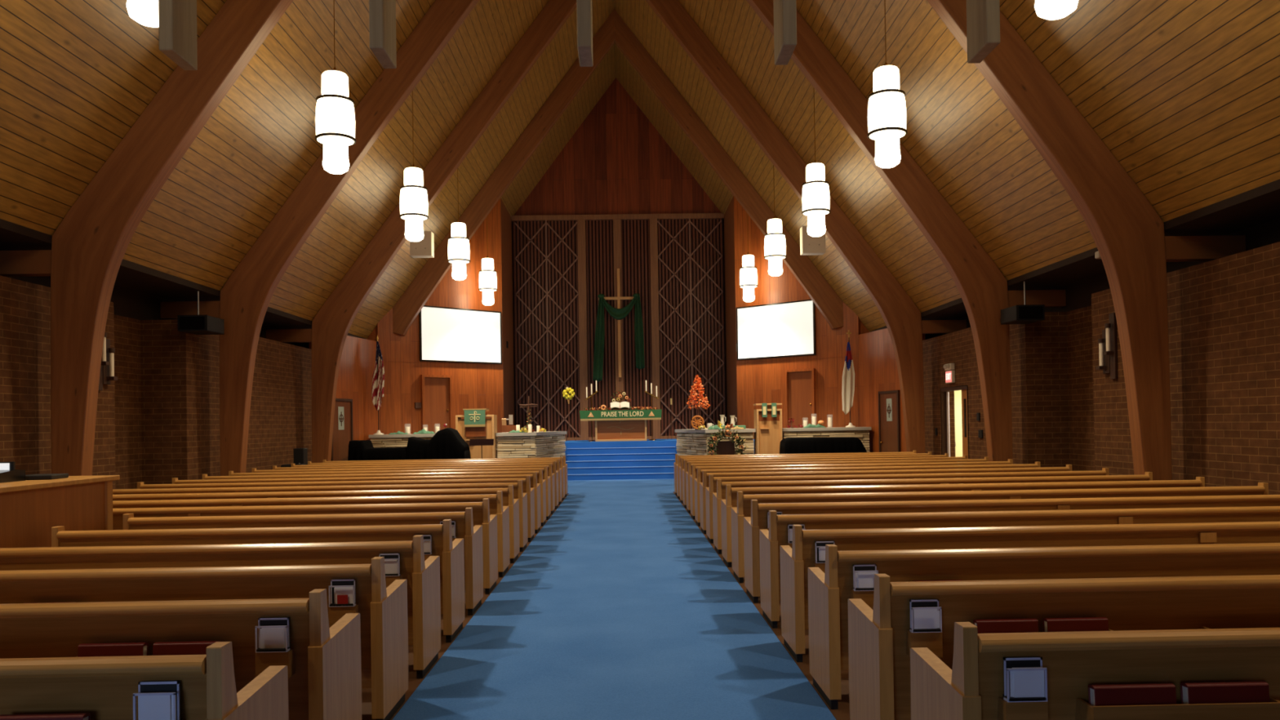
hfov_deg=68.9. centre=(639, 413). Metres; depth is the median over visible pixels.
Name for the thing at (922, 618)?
card stack
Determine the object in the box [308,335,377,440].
wall
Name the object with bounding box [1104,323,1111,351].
candle
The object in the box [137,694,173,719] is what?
card stack
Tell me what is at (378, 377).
striped flag
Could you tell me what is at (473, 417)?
cloth
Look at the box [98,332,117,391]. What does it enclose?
wall sconce
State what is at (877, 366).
wall
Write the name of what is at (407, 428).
pillar candle
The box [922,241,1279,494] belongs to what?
wall
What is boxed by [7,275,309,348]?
wall
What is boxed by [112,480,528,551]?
pew
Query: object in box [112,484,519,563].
pew
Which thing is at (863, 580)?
card stack
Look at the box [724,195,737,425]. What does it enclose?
wall
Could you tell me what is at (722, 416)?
pitcher
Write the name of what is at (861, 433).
stone ledge
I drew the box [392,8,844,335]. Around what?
arch
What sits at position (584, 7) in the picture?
hanging timber
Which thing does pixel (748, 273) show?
pendant lamp
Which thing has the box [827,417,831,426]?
pillar candle
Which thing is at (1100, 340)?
candle
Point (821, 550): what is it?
card stack
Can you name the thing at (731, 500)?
pew
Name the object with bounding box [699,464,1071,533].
pew
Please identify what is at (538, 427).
pillar candle
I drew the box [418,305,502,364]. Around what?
projection screen
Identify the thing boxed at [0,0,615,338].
ceiling
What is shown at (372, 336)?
wall
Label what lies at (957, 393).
wall
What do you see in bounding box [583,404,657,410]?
leaf garland
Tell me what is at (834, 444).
piano
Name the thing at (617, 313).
drape
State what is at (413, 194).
pendant lamp
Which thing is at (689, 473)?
pew
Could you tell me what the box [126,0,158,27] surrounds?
pendant lamp
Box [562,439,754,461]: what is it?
floor
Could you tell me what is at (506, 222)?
wall
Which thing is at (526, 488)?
pew
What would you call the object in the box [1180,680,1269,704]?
hymnal
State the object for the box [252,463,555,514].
pew
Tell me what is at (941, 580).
hymnal
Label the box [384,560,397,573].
card stack
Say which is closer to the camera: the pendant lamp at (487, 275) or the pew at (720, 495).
the pew at (720, 495)
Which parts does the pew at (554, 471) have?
cap rail, panel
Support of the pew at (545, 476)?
on the floor at (842, 713)
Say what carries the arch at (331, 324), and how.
on the floor at (842, 713)
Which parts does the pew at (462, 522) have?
panel, cap rail, panel, kick plate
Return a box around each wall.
[0,275,311,488]
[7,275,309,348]
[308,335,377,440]
[366,328,375,341]
[375,199,503,436]
[500,198,515,425]
[511,77,727,422]
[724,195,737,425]
[733,196,860,439]
[858,328,924,452]
[860,321,869,333]
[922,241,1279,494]
[924,218,1279,339]
[954,390,962,457]
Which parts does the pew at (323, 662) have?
cap rail, panel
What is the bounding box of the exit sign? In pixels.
[942,363,955,383]
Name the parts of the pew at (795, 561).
panel, kick plate, cap rail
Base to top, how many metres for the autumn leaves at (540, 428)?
0.134 m
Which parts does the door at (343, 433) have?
pane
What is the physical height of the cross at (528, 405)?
0.974 m
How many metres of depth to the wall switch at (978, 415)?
18.64 m
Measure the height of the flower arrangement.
0.637 m
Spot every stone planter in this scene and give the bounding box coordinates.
[495,431,566,457]
[675,428,755,455]
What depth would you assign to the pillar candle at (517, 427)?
24.75 m
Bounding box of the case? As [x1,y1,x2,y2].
[25,473,68,479]
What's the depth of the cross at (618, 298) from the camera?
30.88 m
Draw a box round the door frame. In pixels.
[940,385,968,458]
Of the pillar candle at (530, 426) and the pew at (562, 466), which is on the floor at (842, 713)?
the pew at (562, 466)
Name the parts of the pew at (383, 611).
cap rail, panel, kick plate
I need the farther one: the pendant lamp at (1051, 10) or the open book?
the open book
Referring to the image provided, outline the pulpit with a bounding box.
[455,408,497,458]
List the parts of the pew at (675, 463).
panel, cap rail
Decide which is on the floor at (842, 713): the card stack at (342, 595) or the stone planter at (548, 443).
the stone planter at (548, 443)
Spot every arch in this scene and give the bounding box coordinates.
[0,0,1245,480]
[160,0,1066,475]
[266,0,966,462]
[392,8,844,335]
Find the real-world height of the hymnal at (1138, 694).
0.198 m
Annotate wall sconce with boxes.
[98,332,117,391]
[1096,312,1117,378]
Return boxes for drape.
[592,293,644,382]
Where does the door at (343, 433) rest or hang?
in the wall at (357, 360)
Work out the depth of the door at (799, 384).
26.99 m
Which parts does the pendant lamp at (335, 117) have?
cord, lamp shade, lamp shade, globe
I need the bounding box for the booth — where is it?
[0,475,119,547]
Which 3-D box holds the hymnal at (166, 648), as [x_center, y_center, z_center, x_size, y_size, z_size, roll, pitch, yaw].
[-1.897,1.058,3.914,0.270,0.198,0.053,-1,-1,-1]
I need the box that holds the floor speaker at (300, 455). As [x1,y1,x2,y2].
[293,448,307,465]
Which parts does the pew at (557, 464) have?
cap rail, panel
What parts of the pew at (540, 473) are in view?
cap rail, panel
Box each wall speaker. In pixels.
[177,291,224,334]
[1000,281,1044,324]
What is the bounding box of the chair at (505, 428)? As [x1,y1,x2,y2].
[502,418,515,436]
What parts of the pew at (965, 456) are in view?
panel, cap rail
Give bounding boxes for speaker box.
[409,231,434,257]
[800,226,826,255]
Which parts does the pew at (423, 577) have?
cap rail, panel, kick plate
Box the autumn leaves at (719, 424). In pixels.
[717,420,723,428]
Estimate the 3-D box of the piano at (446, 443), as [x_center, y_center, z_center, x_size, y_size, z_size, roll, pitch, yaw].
[-5.694,1.155,23.194,2.858,1.555,1.147,-1,-1,-1]
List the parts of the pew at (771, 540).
panel, kick plate, cap rail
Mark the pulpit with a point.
(488, 432)
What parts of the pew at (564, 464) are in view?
cap rail, panel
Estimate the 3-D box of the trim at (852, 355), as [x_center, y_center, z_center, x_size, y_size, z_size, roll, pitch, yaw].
[4.502,-1.565,27.139,4.068,0.015,0.014,-1,-1,40]
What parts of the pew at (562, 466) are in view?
cap rail, panel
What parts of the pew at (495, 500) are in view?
cap rail, panel, kick plate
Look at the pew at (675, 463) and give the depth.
20.47 m
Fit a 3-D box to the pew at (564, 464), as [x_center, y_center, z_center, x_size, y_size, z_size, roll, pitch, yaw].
[-4.291,1.432,20.751,5.320,0.905,0.598,-1,-1,-1]
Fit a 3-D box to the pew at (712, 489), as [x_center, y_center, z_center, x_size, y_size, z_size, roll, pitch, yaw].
[3.570,1.224,12.597,5.320,0.905,0.598,-1,-1,-1]
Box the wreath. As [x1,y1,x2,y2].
[704,428,748,454]
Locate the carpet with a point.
(620, 606)
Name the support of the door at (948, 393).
attached to the door frame
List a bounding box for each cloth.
[389,431,408,434]
[413,428,435,434]
[462,408,486,426]
[508,430,527,432]
[579,409,662,421]
[707,425,721,429]
[729,426,744,429]
[803,423,826,427]
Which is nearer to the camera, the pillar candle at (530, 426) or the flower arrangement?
the pillar candle at (530, 426)
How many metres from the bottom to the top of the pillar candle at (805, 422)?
0.280 m
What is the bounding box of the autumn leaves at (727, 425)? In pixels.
[724,423,734,428]
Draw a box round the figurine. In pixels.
[786,417,796,428]
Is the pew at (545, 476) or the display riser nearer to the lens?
the pew at (545, 476)
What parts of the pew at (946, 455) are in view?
panel, cap rail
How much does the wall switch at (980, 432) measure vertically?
0.160 m
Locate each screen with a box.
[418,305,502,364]
[511,213,727,440]
[736,299,816,359]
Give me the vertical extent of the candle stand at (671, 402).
1.302 m
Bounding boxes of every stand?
[469,439,493,458]
[562,386,575,440]
[667,398,676,439]
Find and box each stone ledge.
[368,433,435,447]
[782,426,871,452]
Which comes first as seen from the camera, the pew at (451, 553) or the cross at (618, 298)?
the pew at (451, 553)
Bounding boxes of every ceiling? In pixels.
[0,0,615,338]
[0,218,366,339]
[613,0,1279,332]
[870,178,1279,332]
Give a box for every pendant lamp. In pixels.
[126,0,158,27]
[315,0,355,174]
[399,90,428,241]
[447,168,470,280]
[479,216,497,305]
[739,213,757,302]
[764,164,786,276]
[801,92,830,236]
[867,0,906,168]
[1034,0,1078,20]
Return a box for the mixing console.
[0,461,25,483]
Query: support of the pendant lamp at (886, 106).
hanging from the ceiling at (1184, 95)
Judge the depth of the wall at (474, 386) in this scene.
27.21 m
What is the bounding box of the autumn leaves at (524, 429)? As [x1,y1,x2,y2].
[519,426,528,431]
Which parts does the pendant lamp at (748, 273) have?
lamp shade, lamp shade, globe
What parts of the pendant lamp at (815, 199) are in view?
cord, lamp shade, lamp shade, globe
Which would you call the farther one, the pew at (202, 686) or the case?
the case
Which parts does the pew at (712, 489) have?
panel, kick plate, cap rail, panel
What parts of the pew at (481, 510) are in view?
cap rail, panel, kick plate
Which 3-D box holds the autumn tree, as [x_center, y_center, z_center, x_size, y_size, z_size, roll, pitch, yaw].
[1.580,-0.305,25.235,0.651,1.489,0.538,-1,-1,-1]
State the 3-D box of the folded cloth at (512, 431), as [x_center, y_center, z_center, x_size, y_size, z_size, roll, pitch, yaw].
[-3.228,0.469,24.624,0.477,0.078,0.205,-1,-1,-1]
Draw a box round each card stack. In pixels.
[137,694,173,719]
[259,627,285,648]
[333,586,355,604]
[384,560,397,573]
[423,540,430,552]
[451,525,453,536]
[789,529,792,541]
[818,546,825,560]
[855,572,876,587]
[913,608,939,629]
[1009,666,1044,697]
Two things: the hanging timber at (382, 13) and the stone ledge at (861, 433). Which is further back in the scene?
the stone ledge at (861, 433)
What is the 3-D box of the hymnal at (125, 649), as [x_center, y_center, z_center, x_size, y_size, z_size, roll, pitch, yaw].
[-2.207,1.062,3.909,0.270,0.198,0.053,-1,-1,-1]
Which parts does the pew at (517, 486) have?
cap rail, kick plate, panel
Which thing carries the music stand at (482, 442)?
on the floor at (842, 713)
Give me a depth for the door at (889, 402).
23.94 m
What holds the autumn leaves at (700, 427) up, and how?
on the stone planter at (691, 442)
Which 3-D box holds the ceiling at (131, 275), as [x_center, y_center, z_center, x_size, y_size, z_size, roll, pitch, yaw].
[-7.833,-2.145,10.740,1.160,0.100,29.700,-1,-1,-1]
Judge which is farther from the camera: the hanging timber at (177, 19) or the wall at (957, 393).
the wall at (957, 393)
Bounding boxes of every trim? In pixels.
[384,360,502,365]
[738,355,858,363]
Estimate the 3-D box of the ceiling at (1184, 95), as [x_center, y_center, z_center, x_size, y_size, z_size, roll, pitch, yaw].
[3.105,-6.930,13.731,7.108,9.328,35.200,-1,-1,-1]
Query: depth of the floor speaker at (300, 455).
19.57 m
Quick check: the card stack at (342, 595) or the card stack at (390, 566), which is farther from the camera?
the card stack at (390, 566)
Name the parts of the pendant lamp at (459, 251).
cord, lamp shade, lamp shade, globe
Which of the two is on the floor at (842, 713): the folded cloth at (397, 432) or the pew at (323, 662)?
the pew at (323, 662)
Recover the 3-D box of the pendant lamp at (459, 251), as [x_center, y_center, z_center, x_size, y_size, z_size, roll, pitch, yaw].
[-4.367,-4.748,22.440,0.536,3.101,0.536,-1,-1,-1]
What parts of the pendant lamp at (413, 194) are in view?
cord, lamp shade, lamp shade, globe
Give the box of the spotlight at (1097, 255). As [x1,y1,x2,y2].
[1094,250,1101,258]
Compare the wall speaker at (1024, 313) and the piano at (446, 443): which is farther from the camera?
the piano at (446, 443)
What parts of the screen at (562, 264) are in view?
rail, rail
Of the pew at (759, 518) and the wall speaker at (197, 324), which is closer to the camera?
the pew at (759, 518)
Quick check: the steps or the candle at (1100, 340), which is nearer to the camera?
the candle at (1100, 340)
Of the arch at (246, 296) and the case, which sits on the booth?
the case
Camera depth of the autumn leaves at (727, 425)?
24.81 m
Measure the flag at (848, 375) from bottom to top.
2.622 m
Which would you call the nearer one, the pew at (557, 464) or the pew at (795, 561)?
the pew at (795, 561)
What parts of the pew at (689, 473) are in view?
panel, cap rail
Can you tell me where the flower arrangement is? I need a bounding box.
[610,390,631,402]
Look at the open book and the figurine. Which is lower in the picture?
the figurine
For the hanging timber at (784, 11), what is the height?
6.948 m
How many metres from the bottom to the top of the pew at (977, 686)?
0.905 m
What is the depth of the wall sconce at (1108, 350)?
13.48 m
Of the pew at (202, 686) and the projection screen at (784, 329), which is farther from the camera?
the projection screen at (784, 329)
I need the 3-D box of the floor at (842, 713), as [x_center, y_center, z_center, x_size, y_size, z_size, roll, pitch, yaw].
[-0.301,1.849,13.728,19.600,0.200,35.500,-1,-1,-1]
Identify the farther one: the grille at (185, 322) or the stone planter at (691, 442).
the stone planter at (691, 442)
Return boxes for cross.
[519,395,537,432]
[598,268,633,377]
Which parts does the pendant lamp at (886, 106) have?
cord, lamp shade, lamp shade, globe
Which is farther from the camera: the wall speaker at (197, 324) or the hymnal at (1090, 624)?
the wall speaker at (197, 324)
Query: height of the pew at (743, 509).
0.905 m
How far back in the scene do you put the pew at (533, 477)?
13.65 m
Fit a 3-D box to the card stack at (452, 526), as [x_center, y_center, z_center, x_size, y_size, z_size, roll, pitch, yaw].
[-1.615,0.989,7.839,0.112,0.092,0.010,-1,-1,-1]
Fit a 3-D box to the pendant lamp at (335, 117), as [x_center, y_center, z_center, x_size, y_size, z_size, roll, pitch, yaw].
[-4.201,-4.851,12.842,0.536,3.101,0.536,-1,-1,-1]
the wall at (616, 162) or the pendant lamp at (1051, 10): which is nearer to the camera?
the pendant lamp at (1051, 10)
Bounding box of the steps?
[565,446,675,480]
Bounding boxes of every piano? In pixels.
[347,427,471,460]
[779,436,866,453]
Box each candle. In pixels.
[101,332,106,361]
[108,347,115,376]
[405,426,409,433]
[515,424,519,431]
[528,424,532,432]
[536,425,540,431]
[803,419,807,426]
[812,416,816,425]
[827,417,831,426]
[1097,338,1103,365]
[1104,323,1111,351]
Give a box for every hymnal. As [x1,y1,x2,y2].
[0,712,90,719]
[77,642,148,657]
[152,640,222,655]
[912,579,962,581]
[973,618,1038,633]
[1042,617,1108,631]
[1088,683,1176,706]
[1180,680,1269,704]
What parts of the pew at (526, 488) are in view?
panel, cap rail, panel, kick plate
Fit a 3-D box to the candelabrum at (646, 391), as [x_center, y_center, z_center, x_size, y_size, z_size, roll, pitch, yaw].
[0.367,-0.099,29.163,0.370,1.877,0.261,-1,-1,33]
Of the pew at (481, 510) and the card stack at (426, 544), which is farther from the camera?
the pew at (481, 510)
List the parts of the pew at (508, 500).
cap rail, panel, kick plate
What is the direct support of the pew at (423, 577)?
on the floor at (842, 713)
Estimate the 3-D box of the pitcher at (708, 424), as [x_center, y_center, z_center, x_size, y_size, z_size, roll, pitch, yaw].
[1.864,0.346,24.826,0.164,0.170,0.138,-1,-1,34]
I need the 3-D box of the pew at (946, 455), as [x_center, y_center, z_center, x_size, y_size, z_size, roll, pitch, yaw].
[3.464,1.289,18.716,5.320,0.905,0.598,-1,-1,-1]
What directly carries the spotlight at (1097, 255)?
attached to the ceiling at (1184, 95)
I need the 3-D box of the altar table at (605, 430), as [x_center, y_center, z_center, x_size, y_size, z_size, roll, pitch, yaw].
[-0.583,0.384,28.582,2.400,0.930,0.840,-1,-1,-1]
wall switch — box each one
[934,427,937,435]
[976,413,980,420]
[977,429,983,437]
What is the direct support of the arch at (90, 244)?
on the floor at (842, 713)
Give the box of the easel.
[715,440,734,454]
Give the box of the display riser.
[712,425,746,429]
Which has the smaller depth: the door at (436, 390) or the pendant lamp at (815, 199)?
the pendant lamp at (815, 199)
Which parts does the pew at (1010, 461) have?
panel, cap rail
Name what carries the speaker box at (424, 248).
hanging from the ceiling at (76, 76)
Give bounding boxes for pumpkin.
[817,418,824,425]
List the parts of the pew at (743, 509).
panel, kick plate, cap rail, panel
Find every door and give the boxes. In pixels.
[331,398,353,461]
[420,374,453,433]
[784,368,816,428]
[878,390,901,452]
[946,391,955,457]
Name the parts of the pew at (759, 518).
panel, kick plate, cap rail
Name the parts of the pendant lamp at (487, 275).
lamp shade, lamp shade, globe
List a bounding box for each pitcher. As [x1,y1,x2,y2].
[706,422,712,428]
[720,414,725,425]
[729,415,736,425]
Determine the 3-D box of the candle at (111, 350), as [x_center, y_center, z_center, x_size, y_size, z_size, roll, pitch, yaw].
[-7.432,-0.716,13.132,0.080,0.400,0.080,-1,-1,-1]
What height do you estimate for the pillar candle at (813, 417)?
0.380 m
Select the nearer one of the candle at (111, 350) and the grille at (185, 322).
the candle at (111, 350)
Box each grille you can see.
[179,316,204,328]
[1018,306,1043,318]
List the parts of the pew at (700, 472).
panel, cap rail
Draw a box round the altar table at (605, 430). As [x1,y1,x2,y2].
[595,419,646,441]
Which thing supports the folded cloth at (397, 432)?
on the stone ledge at (383, 440)
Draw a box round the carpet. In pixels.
[392,478,835,719]
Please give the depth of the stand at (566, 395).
29.52 m
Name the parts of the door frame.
pane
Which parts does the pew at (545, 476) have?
cap rail, panel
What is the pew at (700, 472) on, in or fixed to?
on the floor at (842, 713)
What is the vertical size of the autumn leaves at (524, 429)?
0.165 m
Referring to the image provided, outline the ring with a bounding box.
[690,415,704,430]
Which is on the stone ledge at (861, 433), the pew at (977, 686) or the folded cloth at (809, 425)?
the folded cloth at (809, 425)
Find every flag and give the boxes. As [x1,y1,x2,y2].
[371,335,384,435]
[841,329,855,426]
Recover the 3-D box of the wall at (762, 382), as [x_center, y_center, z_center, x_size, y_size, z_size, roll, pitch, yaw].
[4.523,-2.464,27.205,4.088,8.554,0.120,-1,-1,40]
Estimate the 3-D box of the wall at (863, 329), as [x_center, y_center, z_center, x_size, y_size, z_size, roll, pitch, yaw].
[6.801,-0.500,25.978,1.500,4.530,0.100,-1,-1,-1]
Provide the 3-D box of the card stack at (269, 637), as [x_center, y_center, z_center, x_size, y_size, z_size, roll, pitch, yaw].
[-1.550,0.947,3.940,0.107,0.093,0.010,-1,-1,-1]
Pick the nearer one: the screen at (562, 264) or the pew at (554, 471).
the pew at (554, 471)
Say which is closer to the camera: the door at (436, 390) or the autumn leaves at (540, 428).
the autumn leaves at (540, 428)
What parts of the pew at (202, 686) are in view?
cap rail, panel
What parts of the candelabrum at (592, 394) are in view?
stem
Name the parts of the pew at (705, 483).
panel, cap rail, panel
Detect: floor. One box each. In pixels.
[361,479,849,719]
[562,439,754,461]
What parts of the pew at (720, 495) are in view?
panel, kick plate, cap rail, panel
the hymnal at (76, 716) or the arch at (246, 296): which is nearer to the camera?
the hymnal at (76, 716)
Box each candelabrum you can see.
[585,380,598,441]
[644,380,657,439]
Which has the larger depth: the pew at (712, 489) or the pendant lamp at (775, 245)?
the pendant lamp at (775, 245)
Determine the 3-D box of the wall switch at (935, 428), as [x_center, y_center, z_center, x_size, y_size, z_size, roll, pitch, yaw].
[6.732,0.416,21.216,0.029,0.160,0.100,-1,-1,-1]
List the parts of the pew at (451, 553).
panel, cap rail, panel, kick plate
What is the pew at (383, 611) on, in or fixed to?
on the floor at (842, 713)
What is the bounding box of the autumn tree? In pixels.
[686,374,710,427]
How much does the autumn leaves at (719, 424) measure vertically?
0.255 m
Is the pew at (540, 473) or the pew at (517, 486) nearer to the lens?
the pew at (517, 486)
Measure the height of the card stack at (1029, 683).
0.100 m
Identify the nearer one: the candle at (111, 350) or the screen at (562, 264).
the candle at (111, 350)
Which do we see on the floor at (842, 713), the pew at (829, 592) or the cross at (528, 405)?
the pew at (829, 592)
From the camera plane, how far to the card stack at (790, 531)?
7.17 m
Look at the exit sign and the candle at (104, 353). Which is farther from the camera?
the exit sign
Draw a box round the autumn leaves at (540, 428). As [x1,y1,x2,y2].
[539,427,546,431]
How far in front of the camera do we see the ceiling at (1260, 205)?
11.81 m
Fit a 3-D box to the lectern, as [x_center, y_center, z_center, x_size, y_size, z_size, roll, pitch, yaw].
[3.383,0.774,24.665,0.685,2.062,0.580,-1,-1,-1]
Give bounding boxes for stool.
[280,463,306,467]
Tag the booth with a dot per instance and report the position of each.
(29, 509)
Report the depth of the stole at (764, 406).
24.36 m
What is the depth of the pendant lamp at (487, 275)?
27.07 m
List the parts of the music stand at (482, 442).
desk plate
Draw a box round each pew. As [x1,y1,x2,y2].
[0,534,440,678]
[0,556,408,719]
[0,588,361,719]
[0,641,288,719]
[51,519,464,642]
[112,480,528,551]
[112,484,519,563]
[112,490,509,577]
[112,497,497,594]
[122,507,483,615]
[137,475,534,542]
[172,471,541,533]
[202,468,546,526]
[228,466,551,519]
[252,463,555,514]
[272,461,558,509]
[291,458,562,504]
[307,457,564,500]
[323,455,568,497]
[673,450,915,495]
[676,451,931,499]
[679,453,948,503]
[682,454,967,508]
[685,457,988,513]
[689,458,1013,519]
[694,461,1040,526]
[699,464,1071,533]
[705,467,1109,543]
[712,471,1152,554]
[720,476,1204,567]
[731,482,1268,582]
[743,494,1279,603]
[759,506,1279,628]
[779,521,1279,662]
[808,542,1279,709]
[848,573,1279,719]
[910,621,1279,719]
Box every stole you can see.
[761,403,767,417]
[771,403,776,417]
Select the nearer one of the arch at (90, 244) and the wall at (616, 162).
the arch at (90, 244)
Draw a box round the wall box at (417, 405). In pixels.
[414,402,421,408]
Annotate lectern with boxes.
[753,403,782,454]
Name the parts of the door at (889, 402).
pane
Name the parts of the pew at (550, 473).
cap rail, panel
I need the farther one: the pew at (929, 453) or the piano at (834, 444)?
the piano at (834, 444)
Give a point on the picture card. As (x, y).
(510, 415)
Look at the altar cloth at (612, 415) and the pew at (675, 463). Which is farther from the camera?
the altar cloth at (612, 415)
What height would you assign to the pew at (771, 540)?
0.905 m
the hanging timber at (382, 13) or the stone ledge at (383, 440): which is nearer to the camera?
the hanging timber at (382, 13)
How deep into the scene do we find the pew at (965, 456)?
17.41 m
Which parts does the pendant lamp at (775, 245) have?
cord, lamp shade, lamp shade, globe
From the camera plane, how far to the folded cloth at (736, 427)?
24.66 m
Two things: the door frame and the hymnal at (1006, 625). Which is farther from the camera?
the door frame
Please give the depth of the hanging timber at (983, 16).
7.00 m
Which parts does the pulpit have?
panel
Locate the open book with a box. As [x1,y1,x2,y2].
[610,401,629,409]
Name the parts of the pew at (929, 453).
panel, cap rail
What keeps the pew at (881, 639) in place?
on the floor at (842, 713)
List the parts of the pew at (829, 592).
panel, kick plate, cap rail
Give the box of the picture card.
[508,413,513,425]
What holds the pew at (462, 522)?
on the floor at (842, 713)
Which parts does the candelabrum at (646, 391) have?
stem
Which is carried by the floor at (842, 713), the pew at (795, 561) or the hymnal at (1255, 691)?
the pew at (795, 561)
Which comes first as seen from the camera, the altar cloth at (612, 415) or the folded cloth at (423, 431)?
the folded cloth at (423, 431)
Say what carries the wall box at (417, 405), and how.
attached to the wall at (474, 386)
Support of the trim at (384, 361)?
attached to the wall at (474, 386)
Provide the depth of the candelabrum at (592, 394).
29.12 m
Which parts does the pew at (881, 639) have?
panel, cap rail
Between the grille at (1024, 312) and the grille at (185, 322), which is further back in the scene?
the grille at (1024, 312)
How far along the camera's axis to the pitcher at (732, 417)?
25.06 m
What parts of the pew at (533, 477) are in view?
panel, cap rail, panel, kick plate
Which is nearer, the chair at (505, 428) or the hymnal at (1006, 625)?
the hymnal at (1006, 625)
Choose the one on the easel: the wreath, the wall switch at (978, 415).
the wreath
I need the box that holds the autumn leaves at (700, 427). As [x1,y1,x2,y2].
[697,425,706,429]
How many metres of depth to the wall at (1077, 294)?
15.29 m
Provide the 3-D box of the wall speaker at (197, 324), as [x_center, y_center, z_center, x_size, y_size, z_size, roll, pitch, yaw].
[-7.320,-1.692,15.562,0.480,0.700,0.665,-1,-1,-1]
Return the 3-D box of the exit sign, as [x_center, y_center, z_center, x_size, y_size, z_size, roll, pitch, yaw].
[6.668,-0.864,20.179,0.148,0.420,0.400,-1,-1,-1]
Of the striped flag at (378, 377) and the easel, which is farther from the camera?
the striped flag at (378, 377)
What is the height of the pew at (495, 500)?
0.905 m
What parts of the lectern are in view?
panel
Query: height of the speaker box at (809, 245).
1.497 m
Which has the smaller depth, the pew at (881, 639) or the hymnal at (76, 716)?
the hymnal at (76, 716)
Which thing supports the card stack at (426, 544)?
in the pew at (451, 553)
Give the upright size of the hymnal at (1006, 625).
0.198 m
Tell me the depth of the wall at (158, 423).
15.56 m
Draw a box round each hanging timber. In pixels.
[158,0,197,70]
[368,0,396,68]
[576,0,593,66]
[773,0,796,65]
[966,0,999,63]
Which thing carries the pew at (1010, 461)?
on the floor at (842, 713)
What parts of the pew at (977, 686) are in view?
panel, cap rail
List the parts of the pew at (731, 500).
panel, kick plate, cap rail, panel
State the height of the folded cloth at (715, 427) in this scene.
0.121 m
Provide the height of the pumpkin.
0.161 m

